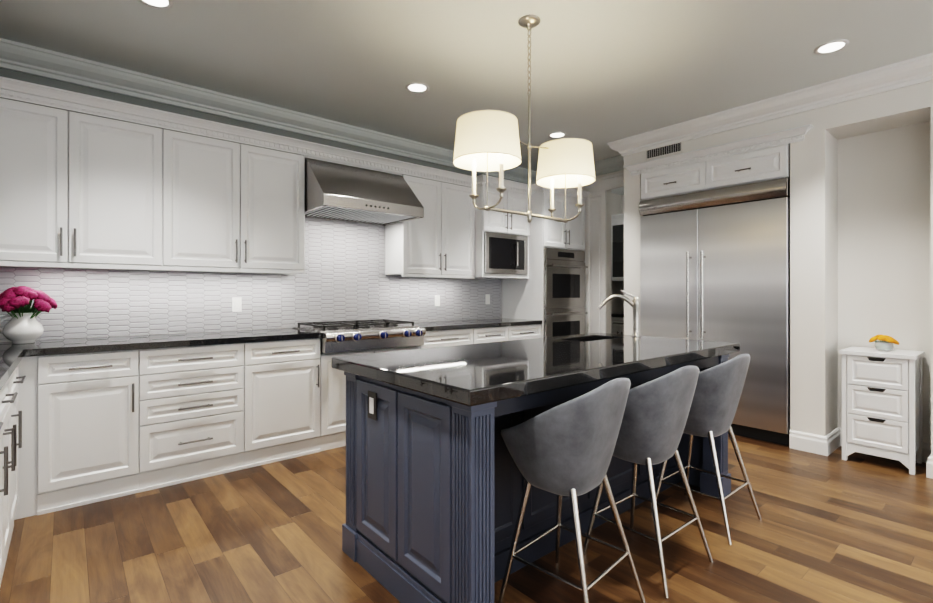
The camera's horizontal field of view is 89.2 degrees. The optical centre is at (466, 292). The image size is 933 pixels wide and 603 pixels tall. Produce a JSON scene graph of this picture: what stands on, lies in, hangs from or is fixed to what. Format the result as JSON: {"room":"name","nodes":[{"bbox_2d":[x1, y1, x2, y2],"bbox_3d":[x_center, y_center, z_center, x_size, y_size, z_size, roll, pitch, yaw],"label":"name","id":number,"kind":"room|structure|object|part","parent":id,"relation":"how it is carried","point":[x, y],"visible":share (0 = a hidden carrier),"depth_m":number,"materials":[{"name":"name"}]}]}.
{"room":"kitchen","nodes":[
{"label":"kitchen","id":0,"kind":"room"},
{"bbox_2d":[0,67,620,341],"bbox_3d":[-0.363,-0.158,5.180,8.100,2.760,0.152,0,0,-40],"label":"wall","id":1,"kind":"structure","parent":0,"point":[615,198],"depth_m":3.79,"materials":[{"name":"white paint"}]},
{"bbox_2d":[0,341,27,389],"bbox_3d":[-1.863,0.323,1.473,0.598,0.040,3.553,0,0,-40],"label":"countertop","id":2,"kind":"structure","parent":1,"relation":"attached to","point":[12,355],"depth_m":2.25,"materials":[{"name":"black stone"}]},
{"bbox_2d":[0,98,163,269],"bbox_3d":[-2.539,-0.647,3.015,0.980,0.934,0.326,0,0,-40],"label":"upper cabinet","id":3,"kind":"object","parent":1,"relation":"attached to","point":[79,190],"depth_m":2.92,"materials":[{"name":"white wood"}]},
{"bbox_2d":[20,328,321,356],"bbox_3d":[-1.940,0.325,3.313,1.656,0.040,0.642,0,0,-40],"label":"countertop","id":4,"kind":"structure","parent":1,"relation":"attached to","point":[137,342],"depth_m":3.08,"materials":[{"name":"black stone"}]},
{"bbox_2d":[0,286,57,343],"bbox_3d":[-2.658,0.130,2.850,0.293,0.346,0.280,0,0,-40],"label":"vase","id":5,"kind":"object","parent":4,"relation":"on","point":[23,325],"visible":1,"depth_m":2.80,"materials":[{"name":"white ceramic"}]},
{"bbox_2d":[164,129,304,273],"bbox_3d":[-1.790,-0.646,3.648,0.982,0.934,0.326,0,0,-40],"label":"upper cabinet","id":6,"kind":"object","parent":1,"relation":"attached to","point":[229,206],"depth_m":3.49,"materials":[{"name":"white wood"}]},
{"bbox_2d":[0,217,501,341],"bbox_3d":[-1.413,-0.202,4.189,4.814,1.014,0.008,0,0,-40],"label":"backsplash","id":7,"kind":"structure","parent":1,"relation":"attached to","point":[344,277],"depth_m":3.90,"materials":[{"name":"tile"}]},
{"bbox_2d":[232,297,241,311],"bbox_3d":[-1.850,0.095,3.810,0.070,0.116,0.007,0,0,-40],"label":"switch plate","id":8,"kind":"object","parent":7,"relation":"attached to","point":[236,304],"visible":1,"depth_m":3.81,"materials":[{"name":"white plastic"}]},
{"bbox_2d":[435,295,439,305],"bbox_3d":[-0.315,0.087,5.108,0.070,0.116,0.006,0,0,-40],"label":"electrical outlet plate","id":9,"kind":"object","parent":7,"relation":"attached to","point":[437,300],"visible":1,"depth_m":5.11,"materials":[{"name":"white plastic"}]},
{"bbox_2d":[485,294,489,303],"bbox_3d":[0.250,0.077,5.585,0.070,0.116,0.006,0,0,-40],"label":"electrical outlet plate","id":10,"kind":"object","parent":7,"relation":"attached to","point":[487,298],"visible":1,"depth_m":5.58,"materials":[{"name":"white plastic"}]},
{"bbox_2d":[0,76,527,194],"bbox_3d":[-1.130,-1.164,3.865,4.806,0.097,0.193,0,0,-40],"label":"crown molding","id":11,"kind":"structure","parent":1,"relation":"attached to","point":[19,90],"depth_m":3.39,"materials":[{"name":"white wood"}]},
{"bbox_2d":[0,38,536,183],"bbox_3d":[-1.026,-1.469,4.448,5.500,0.140,0.115,0,0,-40],"label":"crown molding","id":12,"kind":"structure","parent":1,"relation":"attached to","point":[28,59],"depth_m":3.61,"materials":[{"name":"white paint"}]},
{"bbox_2d":[305,158,423,225],"bbox_3d":[-0.945,-0.883,4.133,0.922,0.437,0.677,0,0,-40],"label":"range hood","id":13,"kind":"object","parent":1,"relation":"attached to","point":[339,192],"visible":0.96,"depth_m":3.96,"materials":[{"name":"silver metal"}]},
{"bbox_2d":[385,173,474,278],"bbox_3d":[-0.357,-0.645,4.859,0.902,0.934,0.326,0,0,-40],"label":"upper cabinet","id":14,"kind":"object","parent":1,"relation":"attached to","point":[437,240],"depth_m":4.70,"materials":[{"name":"white wood"}]},
{"bbox_2d":[404,318,541,330],"bbox_3d":[0.016,0.326,4.969,1.623,0.040,0.638,0,0,-40],"label":"countertop","id":15,"kind":"structure","parent":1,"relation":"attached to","point":[457,324],"depth_m":4.82,"materials":[{"name":"black stone"}]},
{"bbox_2d":[471,186,529,278],"bbox_3d":[0.316,-0.648,5.321,0.718,0.970,0.489,0,0,-40],"label":"upper cabinet","id":16,"kind":"object","parent":1,"relation":"attached to","point":[500,222],"visible":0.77,"depth_m":5.08,"materials":[{"name":"white wood"}]},
{"bbox_2d":[484,232,527,274],"bbox_3d":[0.367,-0.423,5.261,0.650,0.434,0.361,0,0,-40],"label":"built-in microwave","id":17,"kind":"object","parent":16,"relation":"in","point":[505,253],"visible":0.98,"depth_m":5.14,"materials":[{"name":"silver metal"}]},
{"bbox_2d":[0,434,932,602],"bbox_3d":[2.106,1.249,2.258,8.100,0.060,7.900,0,0,-40],"label":"floor","id":18,"kind":"structure","parent":0,"point":[834,527],"depth_m":2.28,"materials":[{"name":"brown wood"}]},
{"bbox_2d":[0,368,15,585],"bbox_3d":[-2.083,0.781,1.717,0.578,0.874,0.600,0,0,-40],"label":"base cabinet","id":19,"kind":"object","parent":18,"relation":"on","point":[10,429],"depth_m":1.96,"materials":[{"name":"white wood"}]},
{"bbox_2d":[16,365,23,508],"bbox_3d":[-2.441,0.782,2.140,0.578,0.874,0.508,0,0,-40],"label":"base cabinet","id":20,"kind":"object","parent":18,"relation":"on","point":[18,413],"depth_m":2.37,"materials":[{"name":"white wood"}]},
{"bbox_2d":[14,324,540,519],"bbox_3d":[-1.193,0.783,3.936,4.803,0.874,0.656,0,0,-40],"label":"base cabinet","id":21,"kind":"object","parent":18,"relation":"on","point":[99,426],"visible":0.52,"depth_m":2.99,"materials":[{"name":"white wood"}]},
{"bbox_2d":[292,319,425,353],"bbox_3d":[-0.917,0.359,4.100,0.912,0.203,0.746,0,0,-40],"label":"cooktop","id":22,"kind":"object","parent":21,"relation":"on","point":[349,336],"visible":1,"depth_m":3.88,"materials":[{"name":"silver metal"}]},
{"bbox_2d":[342,354,730,602],"bbox_3d":[0.497,0.789,2.563,2.079,0.860,0.966,0,0,-40],"label":"kitchen island","id":23,"kind":"object","parent":18,"relation":"on","point":[434,488],"visible":0.56,"depth_m":1.90,"materials":[{"name":"blue wood"}]},
{"bbox_2d":[368,391,376,420],"bbox_3d":[-0.405,0.484,2.029,0.008,0.116,0.072,0,0,-40],"label":"outlet","id":24,"kind":"object","parent":23,"relation":"attached to","point":[372,405],"visible":1,"depth_m":2.02,"materials":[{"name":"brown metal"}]},
{"bbox_2d":[332,333,739,406],"bbox_3d":[0.507,0.331,2.551,2.155,0.053,1.010,0,0,-40],"label":"island countertop","id":25,"kind":"structure","parent":23,"relation":"on","point":[469,375],"depth_m":2.09,"materials":[{"name":"black stone"}]},
{"bbox_2d":[598,290,640,336],"bbox_3d":[1.077,0.141,3.332,0.197,0.326,0.236,0,0,-40],"label":"faucet","id":26,"kind":"object","parent":25,"relation":"on","point":[635,303],"visible":1,"depth_m":3.30,"materials":[{"name":"silver metal"}]},
{"bbox_2d":[502,184,590,337],"bbox_3d":[0.947,0.006,5.698,0.863,2.433,0.727,0,0,-40],"label":"tall cabinet","id":27,"kind":"object","parent":18,"relation":"on","point":[522,298],"depth_m":5.40,"materials":[{"name":"white wood"}]},
{"bbox_3d":[1.093,-1.162,5.525,0.862,0.097,0.272,0,0,-40],"label":"top of the tall oven cabinet","id":28,"kind":"part","parent":27,"relation":"part of","materials":[{"name":"white wood"}]},
{"bbox_2d":[544,247,587,336],"bbox_3d":[0.978,0.110,5.685,0.740,1.225,0.691,0,0,-40],"label":"double wall oven","id":29,"kind":"object","parent":27,"relation":"in","point":[564,292],"visible":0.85,"depth_m":5.43,"materials":[{"name":"silver metal"}]},
{"bbox_2d":[498,378,645,602],"bbox_3d":[0.403,0.767,1.865,0.483,0.907,0.486,0,0,-40],"label":"stool","id":30,"kind":"object","parent":18,"relation":"on","point":[564,449],"visible":1,"depth_m":1.72,"materials":[{"name":"grey fabric"}]},
{"bbox_2d":[611,314,623,334],"bbox_3d":[2.437,0.787,6.957,0.620,0.874,0.710,0,0,-40],"label":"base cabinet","id":31,"kind":"object","parent":18,"relation":"on","point":[617,324],"depth_m":6.81,"materials":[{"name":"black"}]},
{"bbox_2d":[615,314,623,317],"bbox_3d":[2.662,0.328,6.683,0.630,0.040,1.420,0,0,-40],"label":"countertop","id":32,"kind":"structure","parent":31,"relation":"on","point":[616,315],"depth_m":6.77,"materials":[{"name":"black stone"}]},
{"bbox_2d":[583,366,712,597],"bbox_3d":[0.816,0.767,2.189,0.477,0.907,0.466,0,0,-40],"label":"stool","id":33,"kind":"object","parent":18,"relation":"on","point":[655,417],"visible":0.81,"depth_m":2.03,"materials":[{"name":"grey fabric"}]},
{"bbox_2d":[650,354,761,544],"bbox_3d":[1.284,0.768,2.587,0.476,0.907,0.462,0,0,-40],"label":"stool","id":34,"kind":"object","parent":18,"relation":"on","point":[716,399],"visible":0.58,"depth_m":2.42,"materials":[{"name":"grey fabric"}]},
{"bbox_2d":[639,178,789,445],"bbox_3d":[2.386,0.157,4.424,0.837,2.128,1.251,0,0,-40],"label":"refrigerator","id":35,"kind":"object","parent":18,"relation":"on","point":[714,264],"visible":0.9,"depth_m":4.02,"materials":[{"name":"silver metal"}]},
{"bbox_2d":[839,346,923,474],"bbox_3d":[3.006,0.820,3.426,0.387,0.800,0.410,0,0,-40],"label":"chest","id":36,"kind":"object","parent":18,"relation":"on","point":[882,403],"visible":1,"depth_m":3.30,"materials":[{"name":"white wood"}]},
{"bbox_2d":[869,335,898,350],"bbox_3d":[3.032,0.361,3.437,0.141,0.115,0.167,0,0,-40],"label":"vase","id":37,"kind":"object","parent":36,"relation":"on","point":[881,345],"visible":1,"depth_m":3.41,"materials":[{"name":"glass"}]},
{"bbox_2d":[0,0,932,194],"bbox_3d":[2.106,-1.571,2.261,8.100,0.060,7.900,0,0,-40],"label":"ceiling","id":38,"kind":"structure","parent":0,"point":[604,73],"depth_m":3.02,"materials":[{"name":"white paint"}]},
{"bbox_2d":[139,0,172,8],"bbox_3d":[-1.637,-1.538,2.475,0.176,0.006,0.176,0,0,-40],"label":"recessed light","id":39,"kind":"object","parent":38,"relation":"in","point":[163,4],"visible":1,"depth_m":2.51,"materials":[{"name":"white"}]},
{"bbox_2d":[405,82,428,92],"bbox_3d":[-0.369,-1.537,3.547,0.176,0.006,0.176,0,0,-40],"label":"recessed light","id":40,"kind":"object","parent":38,"relation":"in","point":[416,87],"visible":1,"depth_m":3.54,"materials":[{"name":"white"}]},
{"bbox_2d":[453,15,595,222],"bbox_3d":[0.356,-0.968,2.680,1.009,1.145,0.359,0,0,-40],"label":"chandelier","id":41,"kind":"object","parent":38,"relation":"hanging from","point":[487,141],"visible":1,"depth_m":2.64,"materials":[{"name":"white fabric"}]},
{"bbox_2d":[548,132,565,137],"bbox_3d":[0.883,-1.536,4.606,0.176,0.006,0.176,0,0,-40],"label":"recessed light","id":42,"kind":"object","parent":38,"relation":"in","point":[556,134],"visible":1,"depth_m":4.59,"materials":[{"name":"white"}]},
{"bbox_2d":[814,39,848,54],"bbox_3d":[2.285,-1.537,2.962,0.176,0.006,0.176,0,0,-40],"label":"recessed light","id":43,"kind":"object","parent":38,"relation":"in","point":[833,46],"visible":1,"depth_m":2.95,"materials":[{"name":"white"}]},
{"bbox_2d":[573,170,623,333],"bbox_3d":[1.545,-0.158,5.742,0.100,2.760,1.457,0,0,-40],"label":"wall","id":44,"kind":"structure","parent":0,"point":[608,258],"depth_m":5.52,"materials":[{"name":"white paint"}]},
{"bbox_2d":[585,172,623,333],"bbox_3d":[1.700,-0.068,5.444,0.043,2.580,0.802,0,0,-40],"label":"door frame","id":45,"kind":"structure","parent":44,"relation":"attached to","point":[595,253],"depth_m":5.63,"materials":[{"name":"white wood"}]},
{"bbox_2d":[624,80,932,456],"bbox_3d":[3.890,-0.161,2.813,0.860,2.760,6.043,0,0,-40],"label":"wall","id":46,"kind":"structure","parent":0,"point":[861,222],"depth_m":3.62,"materials":[{"name":"white paint"}]},
{"bbox_2d":[594,158,623,175],"bbox_3d":[1.502,-1.468,5.629,0.115,0.140,1.337,0,0,-40],"label":"crown molding","id":47,"kind":"structure","parent":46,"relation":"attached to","point":[601,167],"depth_m":5.48,"materials":[{"name":"white paint"}]},
{"bbox_2d":[620,158,623,165],"bbox_3d":[1.715,-1.468,5.008,0.330,0.140,0.115,0,0,-40],"label":"crown molding","id":48,"kind":"structure","parent":46,"relation":"attached to","point":[621,159],"depth_m":5.31,"materials":[{"name":"white paint"}]},
{"bbox_2d":[645,141,682,160],"bbox_3d":[1.880,-1.354,4.512,0.017,0.106,0.370,0,0,-40],"label":"air vent","id":49,"kind":"object","parent":46,"relation":"in","point":[666,150],"visible":1,"depth_m":4.50,"materials":[{"name":"grey metal"}]},
{"bbox_2d":[639,149,702,200],"bbox_3d":[2.215,-1.097,4.690,0.756,0.355,0.626,0,0,-40],"label":"upper cabinet","id":50,"kind":"object","parent":46,"relation":"attached to","point":[679,174],"depth_m":4.43,"materials":[{"name":"white wood"}]},
{"bbox_2d":[703,129,803,190],"bbox_3d":[2.619,-1.097,4.212,0.756,0.355,0.626,0,0,-40],"label":"upper cabinet","id":51,"kind":"object","parent":46,"relation":"attached to","point":[764,157],"depth_m":3.94,"materials":[{"name":"white wood"}]},
{"bbox_2d":[608,53,932,161],"bbox_3d":[3.481,-1.471,2.544,0.115,0.140,6.158,0,0,-40],"label":"crown molding","id":52,"kind":"structure","parent":46,"relation":"attached to","point":[916,70],"depth_m":3.67,"materials":[{"name":"white paint"}]},
{"bbox_2d":[822,428,840,455],"bbox_3d":[2.818,1.150,3.646,0.340,0.140,0.020,0,0,-40],"label":"baseboard","id":53,"kind":"structure","parent":46,"relation":"attached to","point":[828,444],"depth_m":3.61,"materials":[{"name":"white wood"}]},
{"bbox_2d":[841,428,929,461],"bbox_3d":[3.156,1.150,3.571,0.020,0.140,0.570,0,0,-40],"label":"baseboard","id":54,"kind":"structure","parent":46,"relation":"attached to","point":[925,446],"depth_m":3.40,"materials":[{"name":"white wood"}]},
{"bbox_2d":[925,444,930,453],"bbox_3d":[3.189,1.150,3.238,0.300,0.140,0.020,0,0,-40],"label":"baseboard","id":55,"kind":"structure","parent":46,"relation":"attached to","point":[928,451],"depth_m":3.38,"materials":[{"name":"white"}]},
{"bbox_2d":[924,453,932,478],"bbox_3d":[4.265,1.148,1.686,0.020,0.140,3.780,0,0,-40],"label":"baseboard","id":56,"kind":"structure","parent":46,"relation":"attached to","point":[928,459],"depth_m":3.12,"materials":[{"name":"white wood"}]}
]}

